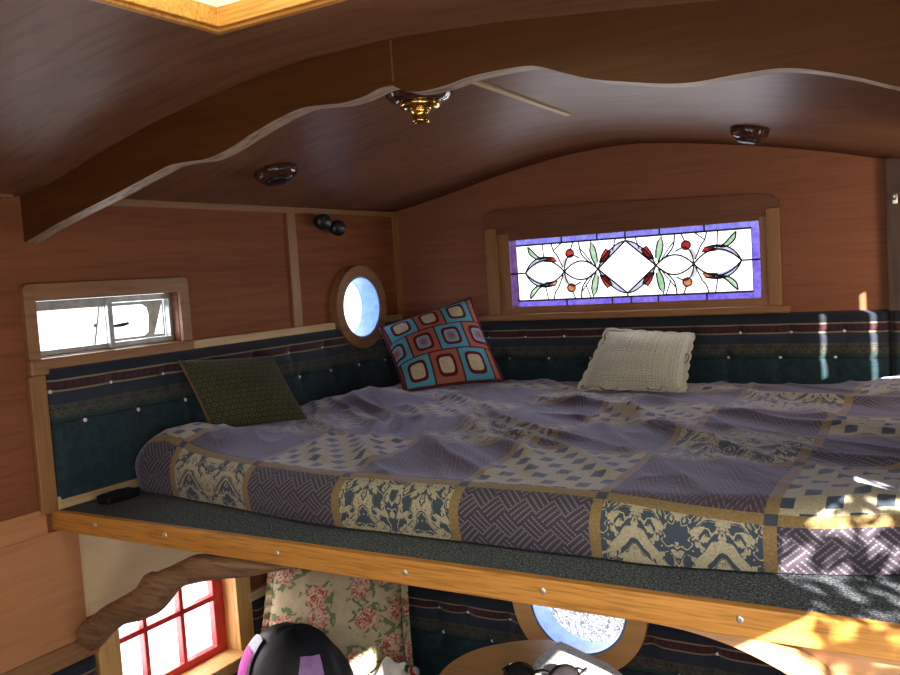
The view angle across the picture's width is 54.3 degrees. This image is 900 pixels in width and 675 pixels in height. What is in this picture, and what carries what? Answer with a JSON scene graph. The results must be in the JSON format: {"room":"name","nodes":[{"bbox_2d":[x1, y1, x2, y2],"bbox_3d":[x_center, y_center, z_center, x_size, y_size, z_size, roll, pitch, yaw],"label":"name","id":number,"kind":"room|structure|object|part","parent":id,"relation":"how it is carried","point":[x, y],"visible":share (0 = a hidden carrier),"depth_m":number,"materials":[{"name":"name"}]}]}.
{"room":"camper van interior","nodes":[
{"label":"camper van interior","id":0,"kind":"room"},
{"bbox_2d":[0,195,397,674],"bbox_3d":[-1.270,0.640,2.304,0.060,2.050,4.100,-1,5,31],"label":"wall","id":1,"kind":"structure","parent":0,"point":[234,264],"depth_m":2.93,"materials":[{"name":"brown wood"}]},
{"bbox_2d":[0,194,12,197],"bbox_3d":[-1.775,-0.284,1.427,0.014,0.022,2.260,-1,5,31],"label":"trim","id":2,"kind":"structure","parent":1,"relation":"attached to","point":[1,195],"depth_m":2.37,"materials":[{"name":"brown wood"}]},
{"bbox_2d":[0,510,47,547],"bbox_3d":[-1.717,0.625,1.499,0.010,0.075,2.270,-1,5,31],"label":"trim","id":3,"kind":"structure","parent":1,"relation":"attached to","point":[14,530],"depth_m":2.40,"materials":[{"name":"brown wood"}]},
{"bbox_2d":[26,375,58,515],"bbox_3d":[-1.139,0.301,2.454,0.020,0.388,0.050,-1,5,31],"label":"trim","id":4,"kind":"structure","parent":1,"relation":"attached to","point":[36,386],"depth_m":2.44,"materials":[{"name":"brown wood"}]},
{"bbox_2d":[0,530,86,673],"bbox_3d":[-1.679,0.834,1.552,0.014,0.365,2.360,-1,5,31],"label":"wall panel","id":5,"kind":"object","parent":1,"relation":"attached to","point":[43,609],"depth_m":2.43,"materials":[{"name":"brown wood"}]},
{"bbox_2d":[0,640,99,674],"bbox_3d":[-1.657,1.009,1.575,0.022,0.060,2.390,-1,5,31],"label":"trim","id":6,"kind":"structure","parent":1,"relation":"attached to","point":[49,663],"depth_m":2.46,"materials":[{"name":"brown wood"}]},
{"bbox_2d":[50,654,95,674],"bbox_3d":[-1.201,1.211,2.314,0.023,0.504,0.680,-1,5,31],"label":"upholstered panel","id":7,"kind":"object","parent":1,"relation":"attached to","point":[87,666],"visible":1,"depth_m":2.54,"materials":[{"name":"fabric"}]},
{"bbox_2d":[57,479,138,509],"bbox_3d":[-1.000,0.449,2.679,0.020,0.037,0.448,-1,5,31],"label":"trim","id":8,"kind":"structure","parent":1,"relation":"attached to","point":[75,500],"depth_m":2.57,"materials":[{"name":"brown wood"}]},
{"bbox_2d":[19,277,193,376],"bbox_3d":[-1.041,-0.045,2.680,0.080,0.255,0.590,-1,5,31],"label":"window","id":9,"kind":"structure","parent":1,"relation":"in","point":[176,313],"depth_m":2.67,"materials":[{"name":"wood"}]},
{"bbox_3d":[-1.073,-0.042,2.669,0.014,0.124,0.038,-1,5,31],"label":"stay rod","id":10,"kind":"part","parent":9,"relation":"part of","materials":[{"name":"metal"}]},
{"bbox_3d":[-1.052,-0.045,2.684,0.038,0.156,0.508,-1,5,31],"label":"aluminium frame","id":11,"kind":"part","parent":9,"relation":"part of","materials":[{"name":"silver metal"}]},
{"bbox_3d":[-1.010,0.058,2.673,0.022,0.047,0.590,-1,5,31],"label":"sill","id":12,"kind":"part","parent":9,"relation":"part of","materials":[{"name":"brown wood"}]},
{"bbox_3d":[-1.002,-0.055,2.803,0.004,0.119,0.222,-1,5,31],"label":"sash","id":13,"kind":"part","parent":9,"relation":"part of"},
{"bbox_2d":[79,534,204,616],"bbox_3d":[-0.913,0.648,2.829,0.006,0.283,0.640,-1,5,31],"label":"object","id":14,"kind":"structure","parent":1,"relation":"attached to","point":[112,569],"depth_m":2.66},
{"bbox_2d":[95,577,253,674],"bbox_3d":[-0.886,0.958,2.885,0.135,0.415,0.655,-1,5,31],"label":"window","id":15,"kind":"structure","parent":1,"relation":"in","point":[230,608],"depth_m":3.01,"materials":[{"name":"brown wood"}]},
{"bbox_3d":[-0.933,0.955,2.901,0.028,0.343,0.482,-1,5,31],"label":"red sash","id":16,"kind":"part","parent":15,"relation":"part of","materials":[{"name":"paint"}]},
{"bbox_3d":[-0.859,1.143,2.889,0.100,0.043,0.655,-1,5,31],"label":"sill","id":17,"kind":"part","parent":15,"relation":"part of","materials":[{"name":"brown wood"}]},
{"bbox_2d":[45,321,400,498],"bbox_3d":[-0.667,0.192,3.216,0.031,0.385,1.751,-1,5,31],"label":"upholstered panel","id":18,"kind":"object","parent":1,"relation":"attached to","point":[102,415],"visible":0.54,"depth_m":2.73,"materials":[{"name":"fabric"}]},
{"bbox_2d":[109,199,396,216],"bbox_3d":[-0.705,-0.469,3.201,0.014,0.022,1.780,-1,5,31],"label":"trim","id":19,"kind":"structure","parent":1,"relation":"attached to","point":[123,202],"depth_m":3.13,"materials":[{"name":"brown wood"}]},
{"bbox_2d":[249,582,266,601],"bbox_3d":[-0.618,0.906,3.289,0.026,0.033,0.400,-1,5,31],"label":"trim","id":20,"kind":"structure","parent":1,"relation":"attached to","point":[259,591],"depth_m":3.15,"materials":[{"name":"brown wood"}]},
{"bbox_2d":[252,595,265,635],"bbox_3d":[-0.605,1.162,3.296,0.027,0.485,0.345,-1,5,31],"label":"upholstered panel","id":21,"kind":"object","parent":1,"relation":"attached to","point":[258,604],"visible":0.04,"depth_m":3.15,"materials":[{"name":"fabric"}]},
{"bbox_2d":[284,213,302,326],"bbox_3d":[-0.599,-0.247,3.371,0.012,0.458,0.047,-1,5,31],"label":"trim","id":22,"kind":"structure","parent":1,"relation":"attached to","point":[290,225],"depth_m":3.36,"materials":[{"name":"brown wood"}]},
{"bbox_2d":[193,314,401,348],"bbox_3d":[-0.541,-0.034,3.450,0.022,0.029,1.230,-1,5,31],"label":"trim","id":23,"kind":"structure","parent":1,"relation":"attached to","point":[208,342],"depth_m":3.22,"materials":[{"name":"brown wood"}]},
{"bbox_2d":[313,214,345,235],"bbox_3d":[-0.484,-0.447,3.502,0.078,0.087,0.161,-1,5,31],"label":"wall spotlight","id":24,"kind":"object","parent":1,"relation":"attached to","point":[321,221],"visible":1,"depth_m":3.46,"materials":[{"name":"black plastic"}]},
{"bbox_2d":[329,265,386,347],"bbox_3d":[-0.408,-0.127,3.711,0.098,0.348,0.348,-1,5,31],"label":"window","id":25,"kind":"structure","parent":1,"relation":"in","point":[369,286],"depth_m":3.73,"materials":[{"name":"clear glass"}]},
{"bbox_2d":[391,217,404,320],"bbox_3d":[-0.233,-0.299,3.966,0.022,0.488,0.022,-1,5,31],"label":"trim","id":26,"kind":"structure","parent":1,"relation":"attached to","point":[395,224],"depth_m":3.96,"materials":[{"name":"brown wood"}]},
{"bbox_2d":[0,0,899,211],"bbox_3d":[-0.277,-0.429,1.552,2.572,0.344,4.163,-1,5,31],"label":"ceiling","id":27,"kind":"structure","parent":0,"point":[78,78],"depth_m":2.19,"materials":[{"name":"brown wood"}]},
{"bbox_2d":[91,0,346,34],"bbox_3d":[-0.301,-0.589,1.067,0.720,0.155,0.740,-1,5,31],"label":"window","id":28,"kind":"structure","parent":27,"relation":"attached to","point":[219,17],"depth_m":1.49,"materials":[{"name":"brown wood"}]},
{"bbox_2d":[254,162,296,186],"bbox_3d":[-0.550,-0.514,2.774,0.136,0.070,0.138,-1,5,31],"label":"ceiling lamp","id":29,"kind":"object","parent":27,"relation":"attached to","point":[277,174],"visible":1,"depth_m":2.73,"materials":[{"name":"brown wood"}]},
{"bbox_2d":[385,89,452,123],"bbox_3d":[-0.075,-0.578,2.163,0.174,0.100,0.174,-1,5,31],"label":"ceiling lamp","id":30,"kind":"object","parent":27,"relation":"attached to","point":[419,106],"visible":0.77,"depth_m":2.13,"materials":[{"name":"gold metal"}]},
{"bbox_2d":[20,0,899,242],"bbox_3d":[-0.123,-0.439,1.797,2.458,0.329,0.046,-1,5,31],"label":"beam","id":31,"kind":"structure","parent":27,"relation":"attached to","point":[695,44],"depth_m":1.62,"materials":[{"name":"brown wood"}]},
{"bbox_2d":[472,81,570,115],"bbox_3d":[0.107,-0.635,2.229,0.018,0.027,0.970,-1,5,31],"label":"trim","id":32,"kind":"structure","parent":27,"relation":"attached to","point":[478,83],"depth_m":2.36,"materials":[{"name":"brown wood"}]},
{"bbox_2d":[730,125,768,143],"bbox_3d":[0.923,-0.627,2.705,0.116,0.064,0.117,-1,5,31],"label":"ceiling lamp","id":33,"kind":"object","parent":27,"relation":"attached to","point":[743,134],"visible":0.97,"depth_m":2.67,"materials":[{"name":"brown wood"}]},
{"bbox_2d":[396,143,892,375],"bbox_3d":[0.839,-0.200,3.379,2.581,1.122,0.060,-1,5,31],"label":"wall","id":34,"kind":"structure","parent":0,"point":[833,209],"depth_m":3.24,"materials":[{"name":"brown wood"}]},
{"bbox_2d":[479,194,791,321],"bbox_3d":[0.668,-0.311,3.434,1.255,0.463,0.100,-1,5,31],"label":"window","id":35,"kind":"structure","parent":34,"relation":"in","point":[504,231],"depth_m":3.39,"materials":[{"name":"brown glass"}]},
{"bbox_3d":[0.267,-0.323,3.675,0.030,0.114,0.001,-1,5,31],"label":"border glass","id":36,"kind":"part","parent":35,"relation":"part of","materials":[{"name":"purple glass"}]},
{"bbox_3d":[0.274,-0.209,3.683,0.030,0.114,0.001,-1,5,31],"label":"border glass","id":37,"kind":"part","parent":35,"relation":"part of","materials":[{"name":"purple glass"}]},
{"bbox_3d":[0.350,-0.395,3.616,0.236,0.027,0.001,-1,5,31],"label":"border glass","id":38,"kind":"part","parent":35,"relation":"part of","materials":[{"name":"purple glass"}]},
{"bbox_3d":[0.371,-0.141,3.632,0.247,0.027,0.001,-1,5,31],"label":"border glass","id":39,"kind":"part","parent":35,"relation":"part of","materials":[{"name":"purple glass"}]},
{"bbox_3d":[0.517,-0.398,3.516,0.153,0.027,0.001,-1,5,31],"label":"border glass","id":40,"kind":"part","parent":35,"relation":"part of","materials":[{"name":"purple glass"}]},
{"bbox_3d":[0.559,-0.145,3.518,0.194,0.027,0.001,-1,5,31],"label":"border glass","id":41,"kind":"part","parent":35,"relation":"part of","materials":[{"name":"purple glass"}]},
{"bbox_3d":[0.631,-0.400,3.446,0.116,0.027,0.001,-1,5,31],"label":"border glass","id":42,"kind":"part","parent":35,"relation":"part of","materials":[{"name":"purple glass"}]},
{"bbox_3d":[0.675,-0.147,3.448,0.078,0.027,0.001,-1,5,31],"label":"border glass","id":43,"kind":"part","parent":35,"relation":"part of","materials":[{"name":"purple glass"}]},
{"bbox_3d":[0.679,-0.429,3.438,1.085,0.030,0.060,-1,5,31],"label":"rail","id":44,"kind":"part","parent":35,"relation":"part of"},
{"bbox_3d":[0.697,-0.123,3.456,1.085,0.028,0.068,-1,5,31],"label":"rail","id":45,"kind":"part","parent":35,"relation":"part of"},
{"bbox_3d":[0.669,-0.092,3.429,1.255,0.027,0.050,-1,5,31],"label":"sill","id":46,"kind":"part","parent":35,"relation":"part of","materials":[{"name":"brown wood"}]},
{"bbox_3d":[0.740,-0.402,3.381,0.137,0.027,0.001,-1,5,31],"label":"border glass","id":47,"kind":"part","parent":35,"relation":"part of","materials":[{"name":"purple glass"}]},
{"bbox_3d":[0.755,-0.148,3.400,0.107,0.027,0.001,-1,5,31],"label":"border glass","id":48,"kind":"part","parent":35,"relation":"part of","materials":[{"name":"purple glass"}]},
{"bbox_3d":[0.870,-0.405,3.301,0.170,0.027,0.001,-1,5,31],"label":"border glass","id":49,"kind":"part","parent":35,"relation":"part of","materials":[{"name":"purple glass"}]},
{"bbox_3d":[0.880,-0.151,3.324,0.185,0.027,0.001,-1,5,31],"label":"border glass","id":50,"kind":"part","parent":35,"relation":"part of","materials":[{"name":"purple glass"}]},
{"bbox_3d":[1.028,-0.408,3.206,0.198,0.027,0.001,-1,5,31],"label":"border glass","id":51,"kind":"part","parent":35,"relation":"part of","materials":[{"name":"purple glass"}]},
{"bbox_3d":[1.044,-0.154,3.225,0.198,0.027,0.001,-1,5,31],"label":"border glass","id":52,"kind":"part","parent":35,"relation":"part of","materials":[{"name":"purple glass"}]},
{"bbox_3d":[1.104,-0.339,3.168,0.030,0.114,0.001,-1,5,31],"label":"border glass","id":53,"kind":"part","parent":35,"relation":"part of","materials":[{"name":"purple glass"}]},
{"bbox_3d":[1.111,-0.225,3.176,0.030,0.114,0.001,-1,5,31],"label":"border glass","id":54,"kind":"part","parent":35,"relation":"part of","materials":[{"name":"purple glass"}]},
{"bbox_2d":[480,309,891,383],"bbox_3d":[0.659,0.114,3.461,1.938,0.387,0.033,-1,5,31],"label":"upholstered panel","id":55,"kind":"object","parent":34,"relation":"attached to","point":[813,347],"visible":0.43,"depth_m":3.20,"materials":[{"name":"fabric"}]},
{"bbox_2d":[885,158,899,310],"bbox_3d":[1.656,-0.344,2.805,0.462,0.500,0.050,-1,5,31],"label":"trim","id":56,"kind":"structure","parent":34,"relation":"attached to","point":[892,165],"depth_m":2.89,"materials":[{"name":"brown wood"}]},
{"bbox_2d":[892,193,897,203],"bbox_3d":[1.447,-0.453,2.860,0.017,0.035,0.049,-1,5,31],"label":"coat hook","id":57,"kind":"object","parent":34,"relation":"attached to","point":[894,195],"visible":1,"depth_m":2.87,"materials":[{"name":"metal"}]},
{"bbox_2d":[891,310,899,375],"bbox_3d":[1.674,0.097,2.826,0.448,0.387,0.033,-1,5,31],"label":"upholstered panel","id":58,"kind":"object","parent":34,"relation":"attached to","point":[895,315],"visible":0.63,"depth_m":2.92,"materials":[{"name":"fabric"}]},
{"bbox_3d":[-0.311,1.698,1.432,2.570,0.050,3.520,-1,5,31],"label":"floor","id":59,"kind":"structure","parent":0,"visible":0},
{"bbox_2d":[439,640,557,674],"bbox_3d":[0.236,1.243,2.376,0.511,0.650,0.512,-1,5,31],"label":"side table","id":60,"kind":"object","parent":59,"relation":"on","point":[489,660],"visible":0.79,"depth_m":2.51,"materials":[{"name":"brown wood"}]},
{"bbox_2d":[532,641,621,674],"bbox_3d":[0.346,0.909,2.363,0.285,0.004,0.353,-1,5,31],"label":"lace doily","id":61,"kind":"object","parent":60,"relation":"on","point":[560,653],"visible":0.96,"depth_m":2.44,"materials":[{"name":"fabric"}]},
{"bbox_2d":[502,661,588,674],"bbox_3d":[0.252,0.890,2.332,0.220,0.050,0.132,-3,4,14],"label":"sunglasses","id":62,"kind":"object","parent":61,"relation":"on","point":[516,668],"visible":1,"depth_m":2.31,"materials":[{"name":"black plastic"}]},
{"bbox_3d":[0.357,0.886,2.325,0.011,0.044,0.096,-2,4,19],"label":"temple arm","id":63,"kind":"part","parent":62,"relation":"part of","materials":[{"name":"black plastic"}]},
{"bbox_2d":[798,646,899,674],"bbox_3d":[0.823,1.050,1.440,0.518,1.097,0.023,-1,5,31],"label":"panel","id":64,"kind":"object","parent":59,"relation":"on","point":[840,663],"visible":0.43,"depth_m":1.46,"materials":[{"name":"brown wood"}]},
{"bbox_3d":[-0.293,1.414,2.938,0.870,0.295,0.680,-1,5,31],"label":"bench","id":65,"kind":"object","parent":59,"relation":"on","visible":0},
{"bbox_2d":[238,622,353,674],"bbox_3d":[-0.492,1.092,2.786,0.450,0.371,0.327,-1,5,31],"label":"helmet","id":66,"kind":"object","parent":65,"relation":"on","point":[284,648],"visible":1,"depth_m":2.71,"materials":[{"name":"black plastic"}]},
{"bbox_3d":[-0.640,1.050,2.742,0.050,0.145,0.103,-6,5,-25],"label":"magenta panel","id":67,"kind":"part","parent":66,"relation":"part of","materials":[{"name":"plastic"}]},
{"bbox_3d":[-0.629,1.020,2.759,0.077,0.157,0.119,-6,5,-30],"label":"pale panel","id":68,"kind":"part","parent":66,"relation":"part of","materials":[{"name":"plastic"}]},
{"bbox_3d":[-0.425,1.019,2.646,0.090,0.103,0.055,-5,4,-20],"label":"lilac panel","id":69,"kind":"part","parent":66,"relation":"part of","materials":[{"name":"plastic"}]},
{"bbox_2d":[261,567,412,674],"bbox_3d":[-0.423,1.025,3.080,0.588,0.467,0.187,-5,4,-12],"label":"floral cushion","id":70,"kind":"object","parent":65,"relation":"on","point":[368,620],"visible":0.67,"depth_m":3.04,"materials":[{"name":"fabric"}]},
{"bbox_2d":[369,656,409,674],"bbox_3d":[-0.217,1.142,2.878,0.214,0.190,0.191,-5,4,-18],"label":"cloth","id":71,"kind":"object","parent":65,"relation":"on","point":[388,666],"visible":1,"depth_m":2.87,"materials":[{"name":"fabric"}]},
{"bbox_2d":[407,666,419,674],"bbox_3d":[-0.144,1.163,3.033,0.083,0.059,0.044,-2,4,19],"label":"roll","id":72,"kind":"object","parent":65,"relation":"on","point":[413,670],"visible":0.7,"depth_m":3.01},
{"bbox_3d":[0.547,0.963,2.862,2.580,1.098,0.060,-1,5,31],"label":"wall","id":73,"kind":"structure","parent":0,"visible":0},
{"bbox_2d":[51,487,899,661],"bbox_3d":[0.388,0.412,2.615,2.459,0.055,1.810,-1,5,31],"label":"platform","id":74,"kind":"object","parent":73,"relation":"on","point":[859,615],"visible":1,"depth_m":1.73,"materials":[{"name":"brown wood"}]},
{"bbox_2d":[96,487,139,504],"bbox_3d":[-0.968,0.461,2.562,0.055,0.028,0.115,-1,5,31],"label":"mobile phone","id":75,"kind":"object","parent":74,"relation":"on","point":[108,498],"visible":1,"depth_m":2.54,"materials":[{"name":"black plastic"}]},
{"bbox_2d":[77,554,293,650],"bbox_3d":[-0.687,0.708,2.280,0.840,0.350,0.063,-1,5,31],"label":"brace","id":76,"kind":"object","parent":74,"relation":"attached to","point":[155,591],"visible":0.92,"depth_m":2.29,"materials":[{"name":"brown wood"}]},
{"bbox_2d":[135,374,899,574],"bbox_3d":[0.404,0.281,2.635,2.428,0.193,1.616,-1,5,31],"label":"bedspread","id":77,"kind":"object","parent":74,"relation":"on","point":[794,478],"visible":0.93,"depth_m":2.11,"materials":[{"name":"purple fabric"}]},
{"bbox_2d":[178,355,306,426],"bbox_3d":[-0.687,0.170,2.870,0.357,0.229,0.226,-7,5,-37],"label":"cushion","id":78,"kind":"object","parent":77,"relation":"on","point":[235,392],"visible":0.98,"depth_m":2.83,"materials":[{"name":"green fabric"}]},
{"bbox_2d":[379,297,503,390],"bbox_3d":[-0.044,0.021,3.528,0.457,0.344,0.282,-4,4,-8],"label":"cushion","id":79,"kind":"object","parent":77,"relation":"on","point":[448,345],"visible":1,"depth_m":3.47,"materials":[{"name":"multicoloured fabric"}]},
{"bbox_2d":[577,328,694,392],"bbox_3d":[0.680,0.075,3.174,0.411,0.208,0.250,-1,5,31],"label":"cushion","id":80,"kind":"object","parent":77,"relation":"on","point":[623,359],"visible":1,"depth_m":3.13,"materials":[{"name":"beige fabric"}]},
{"bbox_2d":[658,624,837,674],"bbox_3d":[0.586,0.658,1.498,0.530,0.298,0.044,-1,5,31],"label":"brace","id":81,"kind":"object","parent":74,"relation":"attached to","point":[790,659],"visible":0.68,"depth_m":1.49,"materials":[{"name":"brown wood"}]},
{"bbox_2d":[513,602,648,669],"bbox_3d":[0.435,0.857,2.882,0.470,0.470,0.102,-1,5,31],"label":"window","id":82,"kind":"structure","parent":73,"relation":"in","point":[537,622],"depth_m":2.91,"materials":[{"name":"wood"}]},
{"bbox_3d":[0.460,0.853,2.924,0.332,0.332,0.004,-1,5,31],"label":"pane","id":83,"kind":"part","parent":82,"relation":"part of","materials":[{"name":"glass"}]},
{"bbox_2d":[408,585,800,674],"bbox_3d":[0.553,1.129,2.818,2.390,0.474,0.031,-1,5,31],"label":"upholstered panel","id":84,"kind":"object","parent":73,"relation":"attached to","point":[445,626],"visible":0.41,"depth_m":3.02,"materials":[{"name":"fabric"}]}
]}

